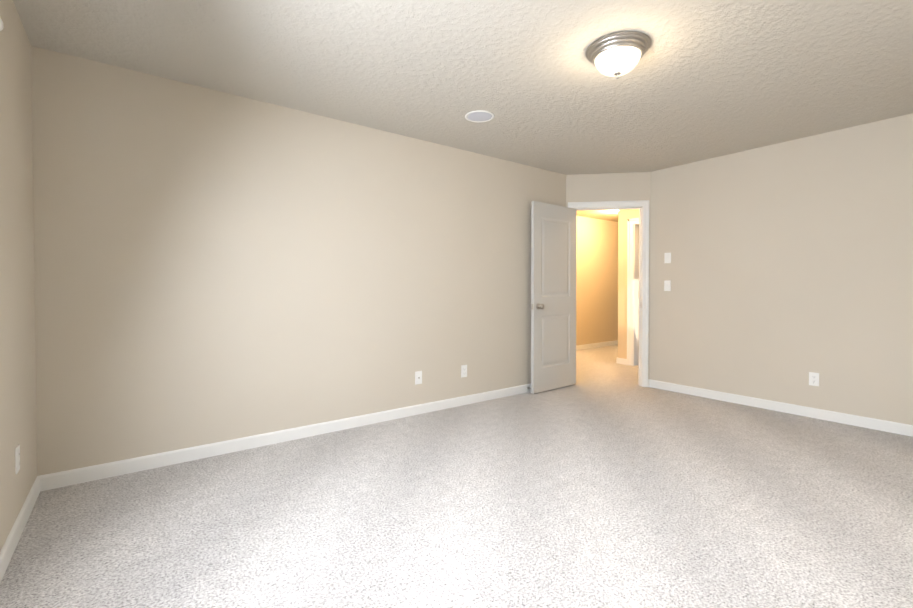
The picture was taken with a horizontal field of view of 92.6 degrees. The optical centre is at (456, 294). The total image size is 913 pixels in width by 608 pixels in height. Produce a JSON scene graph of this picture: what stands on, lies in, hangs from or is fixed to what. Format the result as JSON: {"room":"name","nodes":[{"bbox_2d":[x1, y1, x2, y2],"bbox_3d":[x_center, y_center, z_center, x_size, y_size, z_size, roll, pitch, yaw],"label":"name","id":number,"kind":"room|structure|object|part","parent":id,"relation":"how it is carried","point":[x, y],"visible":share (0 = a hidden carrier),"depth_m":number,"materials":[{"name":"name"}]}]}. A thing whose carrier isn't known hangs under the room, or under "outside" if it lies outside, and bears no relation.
{"room":"empty bedroom","nodes":[
{"label":"empty bedroom","id":0,"kind":"room"},
{"bbox_2d":[0,0,36,550],"bbox_3d":[-1.236,-0.112,0.825,0.160,2.440,4.040,-1,1,-37],"label":"wall","id":1,"kind":"structure","parent":0,"point":[18,424],"depth_m":2.00,"materials":[{"name":"beige paint"}]},
{"bbox_2d":[15,444,19,473],"bbox_3d":[-1.992,0.747,1.983,0.008,0.115,0.070,-1,1,-37],"label":"outlet","id":2,"kind":"object","parent":1,"relation":"attached to","point":[17,458],"visible":1,"depth_m":1.97,"materials":[{"name":"white plastic"}]},
{"bbox_2d":[0,476,39,582],"bbox_3d":[-1.167,1.065,0.893,0.013,0.085,3.800,-1,1,-37],"label":"baseboard","id":3,"kind":"structure","parent":1,"relation":"attached to","point":[11,543],"depth_m":1.93,"materials":[{"name":"white wood"}]},
{"bbox_3d":[-1.228,-0.367,0.827,0.150,1.210,1.760,-1,1,-37],"label":"window","id":4,"kind":"structure","parent":1,"relation":"in","visible":0},
{"bbox_2d":[0,17,3,30],"bbox_3d":[-1.177,-0.949,0.858,0.110,0.090,1.820,-1,1,-37],"label":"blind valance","id":5,"kind":"object","parent":4,"relation":"attached to","point":[1,25],"visible":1,"depth_m":1.60,"materials":[{"name":"white"}]},
{"bbox_2d":[31,46,565,475],"bbox_3d":[-0.587,-0.154,3.764,4.650,2.440,0.120,-1,1,-37],"label":"wall","id":6,"kind":"structure","parent":0,"point":[212,266],"depth_m":3.02,"materials":[{"name":"beige paint"}]},
{"bbox_2d":[39,384,530,490],"bbox_3d":[-0.515,1.024,3.752,4.490,0.085,0.013,-1,1,-37],"label":"baseboard","id":7,"kind":"structure","parent":6,"relation":"attached to","point":[87,474],"depth_m":3.03,"materials":[{"name":"white wood"}]},
{"bbox_2d":[415,371,421,384],"bbox_3d":[-0.334,0.739,3.881,0.070,0.115,0.017,-1,1,-37],"label":"outlet","id":8,"kind":"object","parent":6,"relation":"attached to","point":[418,377],"visible":1,"depth_m":3.88,"materials":[{"name":"white plastic"}]},
{"bbox_2d":[461,365,466,377],"bbox_3d":[0.075,0.735,4.194,0.070,0.115,0.008,-1,1,-37],"label":"duplex electrical outlet","id":9,"kind":"object","parent":6,"relation":"attached to","point":[463,370],"visible":1,"depth_m":4.19,"materials":[{"name":"white plastic"}]},
{"bbox_2d":[0,375,912,607],"bbox_3d":[0.886,1.110,2.437,5.390,0.050,4.040,-1,1,-37],"label":"floor carpet","id":10,"kind":"object","parent":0,"point":[597,491],"visible":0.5,"depth_m":2.13,"materials":[{"name":"grey carpet"}]},
{"bbox_2d":[13,0,912,221],"bbox_3d":[2.612,-1.442,4.998,11.270,0.101,6.120,-1,1,-37],"label":"ceiling","id":11,"kind":"structure","parent":0,"point":[704,80],"depth_m":2.57,"materials":[{"name":"grey paint"}]},
{"bbox_2d":[465,110,494,121],"bbox_3d":[0.178,-1.365,3.345,0.228,0.007,0.228,-1,1,-37],"label":"ring","id":12,"kind":"object","parent":11,"relation":"attached to","point":[479,116],"visible":1,"depth_m":3.33,"materials":[{"name":"white plastic"}]},
{"bbox_2d":[586,31,650,78],"bbox_3d":[0.886,-1.272,2.402,0.336,0.166,0.336,-1,1,-37],"label":"ceiling lamp","id":13,"kind":"object","parent":11,"relation":"attached to","point":[617,54],"visible":1,"depth_m":2.32,"materials":[{"name":"white glass"}]},
{"bbox_3d":[0.886,-1.261,2.403,0.243,0.088,0.243,-1,1,-37],"label":"lamp shade","id":14,"kind":"part","parent":13,"relation":"part of","materials":[{"name":"white glass"}]},
{"bbox_2d":[576,216,617,344],"bbox_3d":[2.654,-0.220,8.349,7.200,2.440,0.120,-1,1,-37],"label":"wall","id":15,"kind":"structure","parent":0,"point":[597,285],"depth_m":8.28,"materials":[{"name":"paint"}]},
{"bbox_2d":[576,340,617,349],"bbox_3d":[2.694,0.958,8.312,7.200,0.085,0.013,-1,1,-37],"label":"baseboard","id":16,"kind":"structure","parent":15,"relation":"attached to","point":[592,345],"depth_m":8.27,"materials":[{"name":"white wood"}]},
{"bbox_2d":[566,172,650,378],"bbox_3d":[1.747,-0.173,5.082,1.253,2.440,0.120,0,1,8],"label":"wall","id":17,"kind":"structure","parent":0,"point":[634,186],"depth_m":5.00,"materials":[{"name":"beige paint"}]},
{"bbox_2d":[568,200,648,386],"bbox_3d":[1.747,-0.012,5.084,0.898,2.118,0.156,0,1,8],"label":"door frame","id":18,"kind":"structure","parent":17,"relation":"attached to","point":[644,204],"depth_m":4.97,"materials":[{"name":"white wood"}]},
{"bbox_2d":[530,201,576,393],"bbox_3d":[1.087,0.026,4.820,0.757,2.020,0.173,-1,1,-39],"label":"door","id":19,"kind":"structure","parent":18,"relation":"attached to","point":[553,287],"depth_m":4.78,"materials":[{"name":"white paint"}]},
{"bbox_3d":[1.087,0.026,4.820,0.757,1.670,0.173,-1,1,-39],"label":"knob","id":20,"kind":"part","parent":19,"relation":"part of","materials":[{"name":"silver metal"}]},
{"bbox_2d":[650,113,912,424],"bbox_3d":[3.215,-0.153,3.705,0.120,2.440,3.300,-1,1,-37],"label":"wall","id":21,"kind":"structure","parent":0,"point":[787,269],"depth_m":3.88,"materials":[{"name":"beige paint"}]},
{"bbox_2d":[664,280,670,290],"bbox_3d":[2.314,-0.099,4.792,0.018,0.115,0.070,-1,1,-37],"label":"toggle light switch","id":22,"kind":"object","parent":21,"relation":"attached to","point":[667,285],"visible":1,"depth_m":4.79,"materials":[{"name":"white plastic"}]},
{"bbox_2d":[664,253,670,262],"bbox_3d":[2.314,-0.404,4.788,0.018,0.115,0.070,-1,1,-37],"label":"toggle light switch","id":23,"kind":"object","parent":21,"relation":"attached to","point":[667,257],"visible":1,"depth_m":4.79,"materials":[{"name":"white plastic"}]},
{"bbox_2d":[649,379,912,436],"bbox_3d":[3.138,1.024,3.715,0.013,0.085,3.140,-1,1,-37],"label":"baseboard","id":24,"kind":"structure","parent":21,"relation":"attached to","point":[873,423],"depth_m":3.88,"materials":[{"name":"white wood"}]},
{"bbox_2d":[809,372,818,385],"bbox_3d":[3.092,0.731,3.776,0.008,0.115,0.070,-1,1,-37],"label":"duplex electrical outlet","id":25,"kind":"object","parent":21,"relation":"attached to","point":[813,379],"visible":1,"depth_m":3.77,"materials":[{"name":"white plastic"}]},
{"label":"outside","id":26,"kind":"structure","parent":0,"visible":0},
{"bbox_2d":[576,345,637,381],"bbox_3d":[3.459,1.041,7.245,7.260,0.050,3.600,-1,1,-37],"label":"floor","id":27,"kind":"structure","parent":26,"point":[596,361],"depth_m":6.34,"materials":[{"name":"beige carpet"}]},
{"bbox_2d":[618,209,638,358],"bbox_3d":[3.015,-0.184,5.803,0.120,2.440,1.855,-1,1,-37],"label":"wall","id":28,"kind":"structure","parent":26,"point":[624,216],"depth_m":6.45,"materials":[{"name":"paint"}]},
{"bbox_2d":[617,358,626,364],"bbox_3d":[2.453,0.985,6.458,0.013,0.085,0.158,-1,1,-37],"label":"baseboard","id":29,"kind":"structure","parent":28,"relation":"attached to","point":[621,361],"depth_m":6.45,"materials":[{"name":"white wood"}]},
{"bbox_2d":[627,218,638,365],"bbox_3d":[2.838,-0.032,6.028,0.137,2.130,0.970,-1,1,-37],"label":"door frame","id":30,"kind":"structure","parent":28,"relation":"attached to","point":[632,287],"depth_m":6.34,"materials":[{"name":"white wood"}]}
]}

